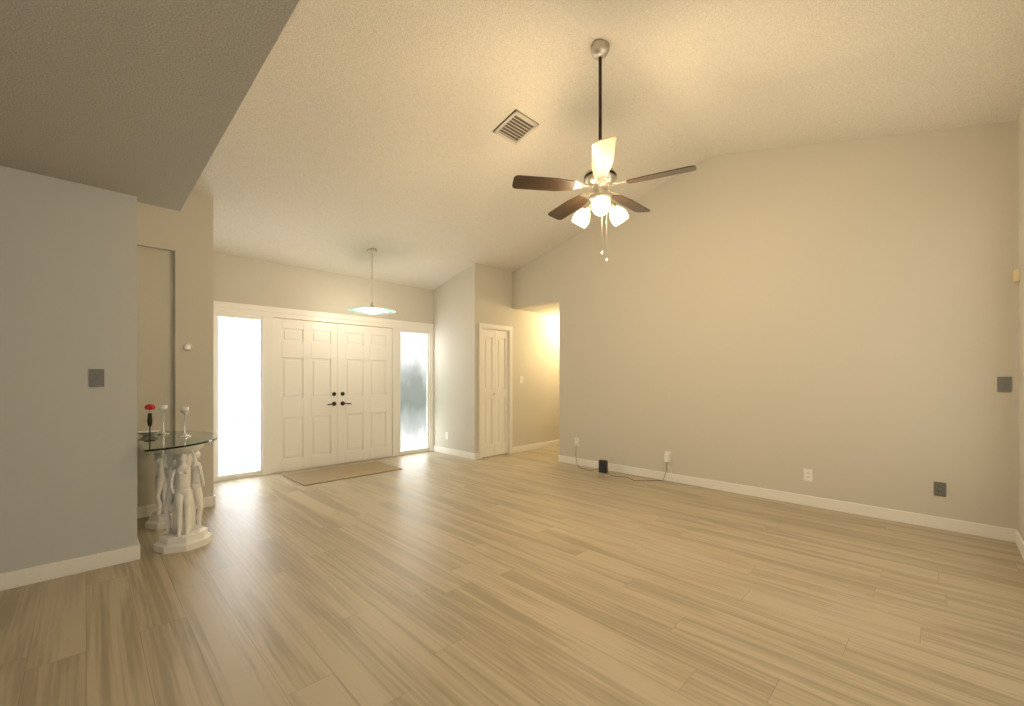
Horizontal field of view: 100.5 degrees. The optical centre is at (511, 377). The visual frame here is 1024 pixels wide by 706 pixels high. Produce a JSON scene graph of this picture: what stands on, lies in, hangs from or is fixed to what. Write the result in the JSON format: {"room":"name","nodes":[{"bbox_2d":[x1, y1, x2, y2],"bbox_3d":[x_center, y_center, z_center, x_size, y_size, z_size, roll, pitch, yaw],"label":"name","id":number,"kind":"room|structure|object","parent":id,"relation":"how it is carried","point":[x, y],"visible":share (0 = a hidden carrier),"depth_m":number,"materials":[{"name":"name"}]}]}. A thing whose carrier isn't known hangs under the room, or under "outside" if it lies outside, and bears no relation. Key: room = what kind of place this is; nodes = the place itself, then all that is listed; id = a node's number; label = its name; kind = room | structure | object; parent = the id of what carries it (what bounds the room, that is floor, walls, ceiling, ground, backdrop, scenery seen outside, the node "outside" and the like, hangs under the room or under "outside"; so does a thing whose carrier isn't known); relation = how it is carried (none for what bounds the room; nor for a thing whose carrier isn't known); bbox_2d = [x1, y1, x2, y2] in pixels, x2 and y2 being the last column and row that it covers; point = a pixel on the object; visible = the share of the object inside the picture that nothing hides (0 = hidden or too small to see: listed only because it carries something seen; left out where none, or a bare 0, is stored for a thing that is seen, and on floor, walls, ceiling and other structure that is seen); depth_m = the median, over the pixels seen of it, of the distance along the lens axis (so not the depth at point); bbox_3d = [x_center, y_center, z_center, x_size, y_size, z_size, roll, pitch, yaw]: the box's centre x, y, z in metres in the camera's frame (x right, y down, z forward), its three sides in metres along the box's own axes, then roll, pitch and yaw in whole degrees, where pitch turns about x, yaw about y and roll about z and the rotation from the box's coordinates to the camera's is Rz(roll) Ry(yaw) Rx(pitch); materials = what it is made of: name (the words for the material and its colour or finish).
{"room":"living room","nodes":[
{"label":"living room","id":0,"kind":"room"},
{"bbox_2d":[0,165,136,573],"bbox_3d":[-4.038,-0.384,2.376,2.850,3.267,1.270,0,0,-45],"label":"wall","id":1,"kind":"structure","parent":0,"point":[68,321],"depth_m":2.69,"materials":[{"name":"grey paint"}]},
{"bbox_2d":[0,545,139,590],"bbox_3d":[-3.578,1.200,1.927,2.865,0.100,0.015,0,0,-45],"label":"baseboard","id":2,"kind":"structure","parent":1,"relation":"attached to","point":[30,575],"depth_m":2.69,"materials":[{"name":"white wood"}]},
{"bbox_2d":[89,369,103,386],"bbox_3d":[-2.716,0.000,2.787,0.072,0.116,0.016,0,0,-45],"label":"light switch","id":3,"kind":"object","parent":1,"relation":"attached to","point":[96,377],"visible":1,"depth_m":2.79,"materials":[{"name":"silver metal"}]},
{"bbox_2d":[137,504,156,517],"bbox_3d":[-3.265,1.200,3.866,0.321,0.100,0.015,0,0,-45],"label":"baseboard","id":4,"kind":"structure","parent":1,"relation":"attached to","point":[145,511],"depth_m":3.83,"materials":[{"name":"white wood"}]},
{"bbox_2d":[0,0,298,210],"bbox_3d":[-2.012,-1.300,0.442,3.220,0.100,4.570,0,0,-45],"label":"ceiling","id":5,"kind":"structure","parent":0,"point":[141,100],"depth_m":1.81,"materials":[{"name":"white paint"}]},
{"bbox_2d":[137,192,212,506],"bbox_3d":[-3.525,-0.254,4.324,0.630,3.008,1.100,0,0,-45],"label":"wall","id":6,"kind":"structure","parent":0,"point":[174,282],"depth_m":3.97,"materials":[{"name":"beige paint"}]},
{"bbox_2d":[183,344,192,350],"bbox_3d":[-3.045,-0.290,4.007,0.070,0.070,0.026,0,0,-45],"label":"round sensor","id":7,"kind":"object","parent":6,"relation":"attached to","point":[187,347],"visible":1,"depth_m":4.00,"materials":[{"name":"white plastic"}]},
{"bbox_2d":[196,496,215,508],"bbox_3d":[-3.012,1.200,4.048,0.324,0.100,0.015,0,0,-45],"label":"baseboard","id":8,"kind":"structure","parent":6,"relation":"attached to","point":[210,501],"depth_m":4.12,"materials":[{"name":"white wood"}]},
{"bbox_2d":[213,252,432,323],"bbox_3d":[-2.560,-0.125,6.152,3.560,2.750,0.120,0,0,-45],"label":"wall","id":9,"kind":"structure","parent":0,"point":[241,280],"depth_m":5.85,"materials":[{"name":"beige paint"}]},
{"bbox_2d":[218,317,259,474],"bbox_3d":[-3.397,0.220,5.306,0.448,1.916,0.008,0,0,-45],"label":"sidelight window","id":10,"kind":"structure","parent":9,"relation":"in","point":[238,395],"depth_m":5.30,"materials":[{"name":"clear glass"}]},
{"bbox_2d":[273,318,336,472],"bbox_3d":[-2.808,0.231,5.849,0.855,2.026,0.104,0,0,-45],"label":"entry door","id":11,"kind":"structure","parent":9,"relation":"in","point":[304,394],"depth_m":5.83,"materials":[{"name":"white wood"}]},
{"bbox_2d":[216,451,428,482],"bbox_3d":[-2.507,1.244,6.198,3.020,0.012,0.110,0,0,-45],"label":"sill","id":12,"kind":"structure","parent":9,"relation":"attached to","point":[316,467],"depth_m":5.89,"materials":[{"name":"white wood"}]},
{"bbox_2d":[213,301,433,482],"bbox_3d":[-2.509,0.165,6.184,3.198,2.170,0.126,0,0,-45],"label":"door frame","id":13,"kind":"structure","parent":9,"relation":"attached to","point":[265,315],"depth_m":5.65,"materials":[{"name":"white wood"}]},
{"bbox_2d":[340,324,391,462],"bbox_3d":[-2.201,0.231,6.457,0.855,2.026,0.104,0,0,-45],"label":"entry door","id":14,"kind":"structure","parent":9,"relation":"in","point":[365,392],"depth_m":6.45,"materials":[{"name":"white wood"}]},
{"bbox_2d":[401,332,425,450],"bbox_3d":[-1.636,0.220,7.067,0.508,1.916,0.008,0,0,-45],"label":"sidelight window","id":15,"kind":"structure","parent":9,"relation":"in","point":[413,390],"depth_m":7.06,"materials":[{"name":"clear glass"}]},
{"bbox_2d":[433,266,469,451],"bbox_3d":[-0.955,-0.240,6.979,0.120,2.980,0.980,0,0,-45],"label":"wall","id":16,"kind":"structure","parent":0,"point":[451,309],"depth_m":6.90,"materials":[{"name":"beige paint"}]},
{"bbox_2d":[433,445,474,459],"bbox_3d":[-0.955,1.200,6.884,0.015,0.100,1.115,0,0,-45],"label":"baseboard","id":17,"kind":"structure","parent":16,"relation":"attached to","point":[459,453],"depth_m":6.84,"materials":[{"name":"white wood"}]},
{"bbox_2d":[191,0,712,289],"bbox_3d":[-0.979,-2.041,4.692,4.990,1.139,4.420,0,0,-45],"label":"ceiling","id":18,"kind":"structure","parent":0,"point":[355,130],"depth_m":3.90,"materials":[{"name":"white paint"}]},
{"bbox_2d":[348,248,395,314],"bbox_3d":[-1.853,-1.276,5.643,0.606,0.853,0.606,0,0,-45],"label":"ceiling light","id":19,"kind":"object","parent":18,"relation":"hanging from","point":[371,309],"visible":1,"depth_m":5.62,"materials":[{"name":"white glass"}]},
{"bbox_2d":[493,109,538,144],"bbox_3d":[0.037,-2.283,3.895,0.300,0.086,0.296,0,0,-45],"label":"ceiling vent","id":20,"kind":"object","parent":18,"relation":"in","point":[515,127],"visible":0.96,"depth_m":3.88,"materials":[{"name":"white metal"}]},
{"bbox_2d":[512,39,696,261],"bbox_3d":[0.700,-1.699,3.243,1.236,1.662,1.292,0,0,-45],"label":"ceiling fan","id":21,"kind":"object","parent":18,"relation":"hanging from","point":[600,177],"visible":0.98,"depth_m":3.16,"materials":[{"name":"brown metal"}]},
{"bbox_2d":[0,445,1023,705],"bbox_3d":[-0.230,1.300,4.048,10.840,0.100,7.150,0,0,-45],"label":"floor","id":22,"kind":"structure","parent":0,"point":[538,577],"depth_m":2.35,"materials":[{"name":"brown wood"}]},
{"bbox_2d":[137,431,217,553],"bbox_3d":[-2.676,0.861,3.419,0.510,0.779,1.280,0,0,-45],"label":"console table","id":23,"kind":"object","parent":22,"relation":"on","point":[178,494],"visible":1,"depth_m":3.16,"materials":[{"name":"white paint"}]},
{"bbox_2d":[137,430,158,435],"bbox_3d":[-2.970,0.452,3.479,0.148,0.036,0.148,0,0,-45],"label":"bowl","id":24,"kind":"object","parent":23,"relation":"on","point":[146,433],"visible":0.85,"depth_m":3.46,"materials":[{"name":"white ceramic"}]},
{"bbox_2d":[144,404,155,440],"bbox_3d":[-2.722,0.333,3.203,0.070,0.274,0.070,0,0,-45],"label":"candlestick","id":25,"kind":"object","parent":23,"relation":"on","point":[149,417],"visible":1,"depth_m":3.19,"materials":[{"name":"brown metal"}]},
{"bbox_2d":[158,405,168,434],"bbox_3d":[-2.927,0.350,3.578,0.080,0.240,0.079,0,0,-45],"label":"candlestick","id":26,"kind":"object","parent":23,"relation":"on","point":[163,409],"visible":1,"depth_m":3.57,"materials":[{"name":"white ceramic"}]},
{"bbox_2d":[178,406,189,436],"bbox_3d":[-2.623,0.350,3.415,0.080,0.240,0.079,0,0,-45],"label":"candlestick","id":27,"kind":"object","parent":23,"relation":"on","point":[184,411],"visible":1,"depth_m":3.41,"materials":[{"name":"white ceramic"}]},
{"bbox_2d":[283,461,401,485],"bbox_3d":[-2.217,1.243,5.639,1.280,0.012,0.750,0,0,-45],"label":"doormat","id":28,"kind":"object","parent":22,"relation":"on","point":[311,477],"visible":1,"depth_m":5.58,"materials":[{"name":"beige fabric"}]},
{"bbox_2d":[599,459,607,472],"bbox_3d":[1.206,1.167,5.632,0.070,0.164,0.100,0,0,-45],"label":"box","id":29,"kind":"object","parent":22,"relation":"on","point":[603,466],"visible":0.98,"depth_m":5.60,"materials":[{"name":"black plastic"}]},
{"bbox_2d":[576,459,695,487],"bbox_3d":[1.433,1.099,5.415,0.290,0.298,1.734,0,0,-45],"label":"power cord","id":30,"kind":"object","parent":22,"relation":"on","point":[634,480],"depth_m":5.17,"materials":[{"name":"grey plastic"}]},
{"bbox_2d":[470,263,558,452],"bbox_3d":[0.735,-0.254,7.891,3.800,3.009,0.120,0,0,-45],"label":"wall","id":31,"kind":"structure","parent":0,"point":[538,371],"depth_m":7.23,"materials":[{"name":"beige paint"}]},
{"bbox_2d":[482,329,507,456],"bbox_3d":[-0.267,0.236,6.822,0.564,2.004,0.074,0,0,-45],"label":"bifold leaf","id":32,"kind":"object","parent":31,"relation":"attached to","point":[494,392],"visible":0.94,"depth_m":6.82,"materials":[{"name":"white wood"}]},
{"bbox_2d":[479,323,511,458],"bbox_3d":[-0.288,0.202,6.843,0.724,2.097,0.116,0,0,-45],"label":"trim","id":33,"kind":"structure","parent":31,"relation":"attached to","point":[508,329],"depth_m":6.93,"materials":[{"name":"white wood"}]},
{"bbox_2d":[512,440,558,452],"bbox_3d":[1.066,1.200,8.126,3.000,0.100,0.015,0,0,-45],"label":"baseboard","id":34,"kind":"structure","parent":31,"relation":"attached to","point":[517,449],"depth_m":7.44,"materials":[{"name":"white wood"}]},
{"bbox_2d":[517,303,558,315],"bbox_3d":[1.457,-1.200,7.821,2.880,0.100,1.000,0,0,-45],"label":"ceiling","id":35,"kind":"structure","parent":0,"point":[551,309],"depth_m":7.16,"materials":[{"name":"white paint"}]},
{"bbox_2d":[512,121,1017,529],"bbox_3d":[1.962,-0.630,5.194,0.120,3.760,5.430,0,0,-45],"label":"wall","id":36,"kind":"structure","parent":0,"point":[839,319],"depth_m":4.13,"materials":[{"name":"beige paint"}]},
{"bbox_2d":[575,438,578,445],"bbox_3d":[0.930,0.920,6.135,0.008,0.116,0.072,0,0,-45],"label":"electrical outlet","id":37,"kind":"object","parent":36,"relation":"attached to","point":[576,441],"visible":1,"depth_m":6.13,"materials":[{"name":"white plastic"}]},
{"bbox_2d":[559,455,1016,542],"bbox_3d":[2.268,1.200,4.792,0.015,0.100,4.430,0,0,-45],"label":"baseboard","id":38,"kind":"structure","parent":36,"relation":"attached to","point":[978,529],"depth_m":4.05,"materials":[{"name":"white wood"}]},
{"bbox_2d":[804,469,812,481],"bbox_3d":[2.896,0.950,4.169,0.008,0.116,0.072,0,0,-45],"label":"electrical outlet","id":39,"kind":"object","parent":36,"relation":"attached to","point":[808,474],"visible":1,"depth_m":4.16,"materials":[{"name":"white plastic"}]},
{"bbox_2d":[934,481,945,496],"bbox_3d":[3.539,0.920,3.525,0.008,0.116,0.072,0,0,-45],"label":"electrical outlet","id":40,"kind":"object","parent":36,"relation":"attached to","point":[939,488],"visible":1,"depth_m":3.52,"materials":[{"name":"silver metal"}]},
{"bbox_2d":[997,377,1010,391],"bbox_3d":[3.784,0.050,3.275,0.016,0.116,0.072,0,0,-45],"label":"light switch","id":41,"kind":"object","parent":36,"relation":"attached to","point":[1003,384],"visible":1,"depth_m":3.28,"materials":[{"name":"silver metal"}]},
{"bbox_2d":[555,0,1023,154],"bbox_3d":[1.503,-2.267,2.386,4.740,0.688,2.350,0,0,-45],"label":"ceiling","id":42,"kind":"structure","parent":0,"point":[715,77],"depth_m":3.00,"materials":[{"name":"white paint"}]},
{"bbox_2d":[1018,104,1023,539],"bbox_3d":[1.237,-0.351,0.544,7.720,3.203,0.120,0,0,-45],"label":"wall","id":43,"kind":"structure","parent":0,"point":[1021,326],"depth_m":3.11,"materials":[{"name":"beige paint"}]},
{"bbox_2d":[1013,269,1019,282],"bbox_3d":[3.785,-0.765,3.197,0.075,0.090,0.028,0,0,-45],"label":"light switch","id":44,"kind":"object","parent":43,"relation":"attached to","point":[1016,275],"visible":0.96,"depth_m":3.17,"materials":[{"name":"beige plastic"}]},
{"bbox_2d":[1016,530,1023,558],"bbox_3d":[2.238,1.200,1.641,4.485,0.100,0.015,0,0,-45],"label":"baseboard","id":45,"kind":"structure","parent":43,"relation":"attached to","point":[1020,542],"depth_m":3.07,"materials":[{"name":"white wood"}]},
{"bbox_3d":[1.893,0.950,5.174,0.006,0.116,0.072,0,0,-45],"label":"outlet plate","id":46,"kind":"object","parent":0,"visible":0},
{"bbox_2d":[664,454,669,461],"bbox_3d":[1.877,0.968,5.158,0.038,0.095,0.060,0,0,-45],"label":"adapter","id":47,"kind":"object","parent":46,"relation":"attached to","point":[666,457],"visible":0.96,"depth_m":5.14,"materials":[{"name":"white plastic"}]}
]}

